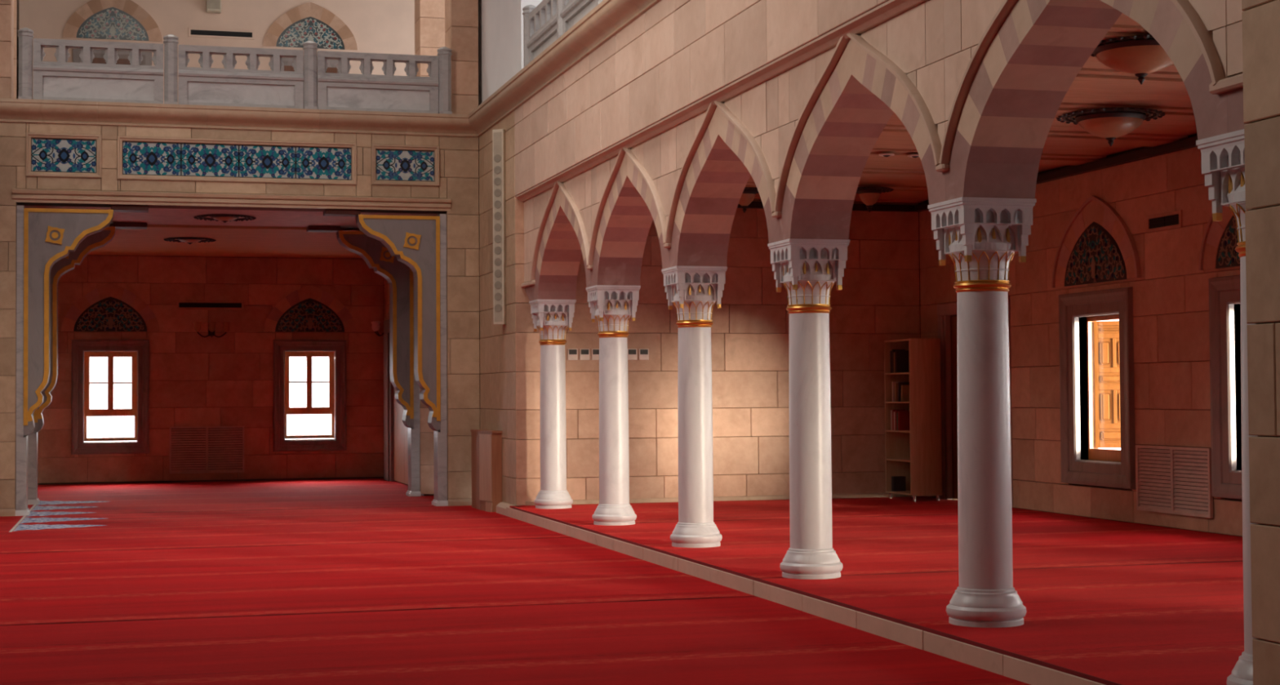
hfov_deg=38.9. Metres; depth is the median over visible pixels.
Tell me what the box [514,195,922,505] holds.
wall
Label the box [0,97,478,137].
trim
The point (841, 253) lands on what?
pendant
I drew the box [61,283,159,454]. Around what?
window
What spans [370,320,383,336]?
wall sconce
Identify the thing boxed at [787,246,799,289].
pendant
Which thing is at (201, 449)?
air vent
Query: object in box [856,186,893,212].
ceiling lamp
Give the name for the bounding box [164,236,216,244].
ceiling lamp
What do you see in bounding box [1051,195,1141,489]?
window
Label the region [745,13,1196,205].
ceiling
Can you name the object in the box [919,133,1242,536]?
wall
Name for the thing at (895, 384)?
book
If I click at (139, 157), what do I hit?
tile panel
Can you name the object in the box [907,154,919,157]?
recessed light
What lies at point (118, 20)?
window
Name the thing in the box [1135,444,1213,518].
air vent
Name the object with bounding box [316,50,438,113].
balustrade panel
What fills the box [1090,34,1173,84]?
ceiling lamp
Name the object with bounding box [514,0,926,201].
wall
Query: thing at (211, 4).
grille
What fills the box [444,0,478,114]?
wall
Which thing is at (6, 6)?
wall
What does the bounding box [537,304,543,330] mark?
pendant
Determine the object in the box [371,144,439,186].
tile panel
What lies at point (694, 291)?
marble column
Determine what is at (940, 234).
pendant
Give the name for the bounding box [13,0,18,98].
wall
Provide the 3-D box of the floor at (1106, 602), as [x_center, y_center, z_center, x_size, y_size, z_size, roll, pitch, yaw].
[4.084,2.052,14.317,6.144,0.442,21.500,0,-2,-16]
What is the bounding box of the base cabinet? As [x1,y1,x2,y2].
[470,429,502,511]
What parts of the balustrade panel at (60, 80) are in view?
rail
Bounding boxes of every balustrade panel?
[32,38,163,103]
[177,44,303,108]
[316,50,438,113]
[525,0,556,62]
[560,0,596,34]
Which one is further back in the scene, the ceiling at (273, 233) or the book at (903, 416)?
the ceiling at (273, 233)
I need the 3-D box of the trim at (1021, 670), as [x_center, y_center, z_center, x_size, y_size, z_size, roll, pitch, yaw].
[1.169,1.925,13.498,0.102,0.149,21.478,0,-2,-16]
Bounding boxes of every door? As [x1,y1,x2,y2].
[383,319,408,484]
[937,296,1015,507]
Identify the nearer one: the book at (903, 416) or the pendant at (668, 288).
the pendant at (668, 288)
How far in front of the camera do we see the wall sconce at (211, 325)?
33.71 m
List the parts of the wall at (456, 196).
lintel trim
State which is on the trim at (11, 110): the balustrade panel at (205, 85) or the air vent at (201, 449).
the balustrade panel at (205, 85)
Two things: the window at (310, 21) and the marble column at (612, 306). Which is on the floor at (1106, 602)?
the marble column at (612, 306)
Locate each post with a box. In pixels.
[17,27,33,99]
[163,34,178,104]
[302,40,317,109]
[436,46,452,114]
[522,4,536,67]
[556,0,563,39]
[596,0,603,5]
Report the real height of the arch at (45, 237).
4.238 m
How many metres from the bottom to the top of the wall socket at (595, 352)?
0.150 m
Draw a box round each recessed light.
[879,153,894,156]
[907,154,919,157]
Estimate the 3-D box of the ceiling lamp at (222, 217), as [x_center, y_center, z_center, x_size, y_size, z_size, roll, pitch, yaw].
[-6.132,-1.813,26.801,0.908,0.090,0.910,0,-2,-16]
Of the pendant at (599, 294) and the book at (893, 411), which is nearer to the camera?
the pendant at (599, 294)
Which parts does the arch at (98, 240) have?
panel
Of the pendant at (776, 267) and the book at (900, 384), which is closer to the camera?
the pendant at (776, 267)
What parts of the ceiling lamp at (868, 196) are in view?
lamp shade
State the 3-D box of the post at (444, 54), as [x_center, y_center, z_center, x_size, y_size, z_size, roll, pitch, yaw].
[-2.812,-3.763,26.101,0.200,0.985,0.200,0,-2,-16]
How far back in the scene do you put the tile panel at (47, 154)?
24.75 m
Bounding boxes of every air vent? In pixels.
[169,426,244,473]
[177,300,244,310]
[188,27,254,39]
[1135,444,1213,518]
[1146,209,1182,233]
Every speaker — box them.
[205,0,221,13]
[492,128,506,324]
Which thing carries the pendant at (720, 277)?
attached to the marble column at (694, 291)
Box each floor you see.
[0,478,1031,684]
[509,496,1244,684]
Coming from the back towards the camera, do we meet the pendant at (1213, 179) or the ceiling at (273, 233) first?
the ceiling at (273, 233)
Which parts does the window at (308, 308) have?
wood frame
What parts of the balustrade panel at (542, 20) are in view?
rail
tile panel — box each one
[26,132,101,177]
[117,136,356,185]
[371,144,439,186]
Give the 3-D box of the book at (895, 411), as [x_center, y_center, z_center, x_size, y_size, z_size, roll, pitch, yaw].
[3.554,1.056,24.620,0.180,0.270,0.045,0,-2,-16]
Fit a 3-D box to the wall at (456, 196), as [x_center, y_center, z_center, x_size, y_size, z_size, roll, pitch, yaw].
[-8.390,-0.321,24.723,13.100,5.330,0.505,0,-2,-16]
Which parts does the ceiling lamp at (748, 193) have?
lamp shade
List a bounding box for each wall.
[0,0,13,98]
[0,121,482,516]
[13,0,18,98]
[18,0,414,484]
[383,277,434,495]
[414,0,444,76]
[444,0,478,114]
[478,0,542,105]
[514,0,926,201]
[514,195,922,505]
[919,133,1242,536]
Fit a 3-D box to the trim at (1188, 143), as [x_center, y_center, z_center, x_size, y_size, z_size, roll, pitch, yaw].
[3.745,-2.114,16.318,5.126,0.085,17.296,0,-2,-16]
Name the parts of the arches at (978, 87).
hood mould, hood mould, hood mould, hood mould, hood mould, hood mould, hood mould, hood mould, hood mould, hood mould, hood mould, hood mould, hood mould, hood mould, hood mould, hood mould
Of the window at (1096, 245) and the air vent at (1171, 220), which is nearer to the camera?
the air vent at (1171, 220)
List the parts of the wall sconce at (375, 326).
lamp shade, lamp shade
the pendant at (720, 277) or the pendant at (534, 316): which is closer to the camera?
the pendant at (720, 277)
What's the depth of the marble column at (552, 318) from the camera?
23.11 m
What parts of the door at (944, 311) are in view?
jamb moulding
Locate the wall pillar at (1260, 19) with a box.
[1241,0,1279,684]
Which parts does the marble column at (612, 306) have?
niche panel, niche panel, niche panel, niche panel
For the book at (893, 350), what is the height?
0.320 m
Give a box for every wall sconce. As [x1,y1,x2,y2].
[193,321,230,337]
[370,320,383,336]
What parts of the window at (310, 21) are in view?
wood frame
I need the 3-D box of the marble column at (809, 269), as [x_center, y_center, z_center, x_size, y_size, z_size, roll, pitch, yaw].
[1.349,0.525,14.404,0.506,2.655,0.506,0,-2,-16]
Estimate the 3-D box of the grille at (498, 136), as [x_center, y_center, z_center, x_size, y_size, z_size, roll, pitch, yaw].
[-1.907,-1.554,24.364,0.124,2.550,0.006,-1,-2,26]
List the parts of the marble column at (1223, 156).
niche panel, niche panel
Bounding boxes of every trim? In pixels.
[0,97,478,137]
[468,0,660,137]
[506,506,1105,684]
[737,136,1198,212]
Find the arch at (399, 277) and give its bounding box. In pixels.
[306,226,421,496]
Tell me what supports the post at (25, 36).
on the trim at (11, 110)
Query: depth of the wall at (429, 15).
30.35 m
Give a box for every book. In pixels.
[890,410,892,430]
[891,475,906,491]
[892,349,905,373]
[892,381,905,401]
[892,409,905,430]
[894,350,908,373]
[894,382,897,401]
[894,410,908,430]
[896,412,897,430]
[897,382,909,401]
[897,410,910,430]
[900,385,909,401]
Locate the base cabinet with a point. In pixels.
(486, 444)
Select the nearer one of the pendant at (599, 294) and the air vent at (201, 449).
the pendant at (599, 294)
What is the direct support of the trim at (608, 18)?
attached to the wall at (665, 68)
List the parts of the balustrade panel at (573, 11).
rail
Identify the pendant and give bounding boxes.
[530,306,537,331]
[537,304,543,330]
[568,304,574,330]
[587,293,595,322]
[595,290,604,320]
[631,291,639,320]
[663,275,672,309]
[675,272,684,307]
[715,273,725,308]
[770,250,781,292]
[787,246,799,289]
[835,247,847,289]
[931,213,946,266]
[958,207,974,262]
[1017,208,1032,262]
[1201,151,1222,221]
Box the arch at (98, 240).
[27,222,146,504]
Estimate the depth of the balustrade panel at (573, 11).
20.84 m
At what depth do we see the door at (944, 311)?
24.42 m
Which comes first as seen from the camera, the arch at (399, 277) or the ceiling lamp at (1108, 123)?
the ceiling lamp at (1108, 123)
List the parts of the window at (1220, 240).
hood mould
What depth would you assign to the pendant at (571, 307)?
23.12 m
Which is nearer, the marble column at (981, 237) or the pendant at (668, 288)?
the marble column at (981, 237)
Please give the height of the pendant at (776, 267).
0.338 m
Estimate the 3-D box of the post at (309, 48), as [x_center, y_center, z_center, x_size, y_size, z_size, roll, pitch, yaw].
[-4.652,-3.765,25.588,0.200,0.985,0.200,0,-2,-16]
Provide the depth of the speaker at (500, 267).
24.36 m
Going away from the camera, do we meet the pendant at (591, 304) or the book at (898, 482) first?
the pendant at (591, 304)
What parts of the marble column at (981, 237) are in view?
niche panel, niche panel, niche panel, niche panel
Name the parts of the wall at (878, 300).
baseboard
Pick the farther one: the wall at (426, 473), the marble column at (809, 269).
the wall at (426, 473)
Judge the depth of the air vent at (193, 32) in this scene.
34.11 m
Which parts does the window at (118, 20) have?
wood frame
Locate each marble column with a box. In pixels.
[528,299,576,508]
[585,284,640,525]
[661,266,727,547]
[767,238,849,579]
[927,196,1036,627]
[1195,128,1256,684]
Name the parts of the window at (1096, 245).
hood mould, wood frame, raised panel, raised panel, raised panel, raised panel, raised panel, hood mould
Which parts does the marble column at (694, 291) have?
niche panel, niche panel, niche panel, niche panel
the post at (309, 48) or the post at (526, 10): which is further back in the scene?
the post at (309, 48)
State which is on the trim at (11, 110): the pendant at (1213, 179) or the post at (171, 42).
the post at (171, 42)
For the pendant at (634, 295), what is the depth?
20.17 m
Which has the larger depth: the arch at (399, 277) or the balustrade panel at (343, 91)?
the arch at (399, 277)
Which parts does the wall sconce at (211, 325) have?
lamp shade, lamp shade, lamp shade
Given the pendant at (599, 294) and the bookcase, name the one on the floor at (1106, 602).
the bookcase
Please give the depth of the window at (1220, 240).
18.19 m
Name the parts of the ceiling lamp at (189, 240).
lamp shade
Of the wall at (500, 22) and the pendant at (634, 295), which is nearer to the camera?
the pendant at (634, 295)
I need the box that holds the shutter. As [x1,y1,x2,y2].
[1097,324,1120,442]
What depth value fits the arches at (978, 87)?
13.15 m
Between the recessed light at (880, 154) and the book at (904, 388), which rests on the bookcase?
the book at (904, 388)
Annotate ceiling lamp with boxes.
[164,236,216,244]
[193,213,256,222]
[738,186,758,213]
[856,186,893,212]
[1055,107,1164,146]
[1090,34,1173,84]
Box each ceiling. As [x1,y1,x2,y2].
[24,205,439,258]
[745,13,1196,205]
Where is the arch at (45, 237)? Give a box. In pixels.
[15,204,148,515]
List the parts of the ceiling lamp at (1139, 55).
lamp shade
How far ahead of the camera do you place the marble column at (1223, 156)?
8.50 m
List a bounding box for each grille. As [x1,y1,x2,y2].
[207,0,220,8]
[493,132,502,321]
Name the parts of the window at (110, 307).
wood frame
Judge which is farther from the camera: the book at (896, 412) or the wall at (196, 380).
the wall at (196, 380)
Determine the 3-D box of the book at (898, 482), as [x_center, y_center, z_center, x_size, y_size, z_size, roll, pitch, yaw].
[3.525,1.924,24.720,0.180,0.200,0.070,0,-2,-16]
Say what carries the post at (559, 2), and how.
on the trim at (608, 18)
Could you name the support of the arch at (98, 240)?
attached to the wall
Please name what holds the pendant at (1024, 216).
attached to the marble column at (981, 237)
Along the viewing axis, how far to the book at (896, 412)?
24.54 m
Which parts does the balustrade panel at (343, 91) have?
rail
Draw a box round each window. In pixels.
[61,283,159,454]
[62,0,162,65]
[263,2,357,106]
[263,284,355,451]
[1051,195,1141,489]
[1199,204,1242,499]
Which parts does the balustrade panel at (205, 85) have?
rail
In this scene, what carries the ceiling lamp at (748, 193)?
attached to the ceiling at (1096, 85)
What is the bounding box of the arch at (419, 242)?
[323,208,448,506]
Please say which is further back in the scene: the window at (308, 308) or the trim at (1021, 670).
the window at (308, 308)
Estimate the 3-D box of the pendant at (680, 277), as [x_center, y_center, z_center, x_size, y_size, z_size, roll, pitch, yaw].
[0.382,-0.496,17.138,0.072,0.338,0.072,0,-2,-16]
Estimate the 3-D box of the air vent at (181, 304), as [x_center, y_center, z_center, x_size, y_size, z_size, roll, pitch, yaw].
[-8.032,-0.697,33.912,1.220,0.170,0.018,0,-2,-16]
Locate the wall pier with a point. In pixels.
(498, 371)
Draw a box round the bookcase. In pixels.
[884,337,942,501]
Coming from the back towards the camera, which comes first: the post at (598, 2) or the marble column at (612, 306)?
the marble column at (612, 306)
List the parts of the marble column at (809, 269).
niche panel, niche panel, niche panel, niche panel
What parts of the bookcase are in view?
shelf, panel, shelf, shelf, shelf, shelf, shelf, leg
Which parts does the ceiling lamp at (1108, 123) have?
lamp shade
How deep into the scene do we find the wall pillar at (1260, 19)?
8.00 m
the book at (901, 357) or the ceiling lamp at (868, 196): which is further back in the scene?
the book at (901, 357)
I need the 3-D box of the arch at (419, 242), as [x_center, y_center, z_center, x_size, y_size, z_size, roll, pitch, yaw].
[-3.652,0.231,26.044,1.740,4.238,0.410,0,-2,-16]
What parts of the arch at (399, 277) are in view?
panel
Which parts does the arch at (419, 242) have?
panel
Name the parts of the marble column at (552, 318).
niche panel, niche panel, niche panel, niche panel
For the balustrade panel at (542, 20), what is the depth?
22.50 m
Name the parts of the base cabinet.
panel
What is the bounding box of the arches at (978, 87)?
[520,0,1245,301]
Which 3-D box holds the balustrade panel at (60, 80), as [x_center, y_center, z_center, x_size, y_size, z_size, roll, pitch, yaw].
[-7.399,-3.696,24.803,1.705,0.840,0.135,0,-2,-16]
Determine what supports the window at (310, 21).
in the wall at (196, 380)
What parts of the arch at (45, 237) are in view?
panel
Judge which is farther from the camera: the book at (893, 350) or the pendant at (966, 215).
the book at (893, 350)
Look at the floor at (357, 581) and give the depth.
13.81 m
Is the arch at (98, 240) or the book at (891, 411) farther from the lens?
the arch at (98, 240)
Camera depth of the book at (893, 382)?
24.69 m
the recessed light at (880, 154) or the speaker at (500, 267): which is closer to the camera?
the recessed light at (880, 154)
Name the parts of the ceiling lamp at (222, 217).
lamp shade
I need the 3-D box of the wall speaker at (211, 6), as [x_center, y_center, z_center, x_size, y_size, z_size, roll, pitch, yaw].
[-7.991,-6.398,33.992,0.270,0.410,0.196,0,-2,-16]
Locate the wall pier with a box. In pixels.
[479,111,519,518]

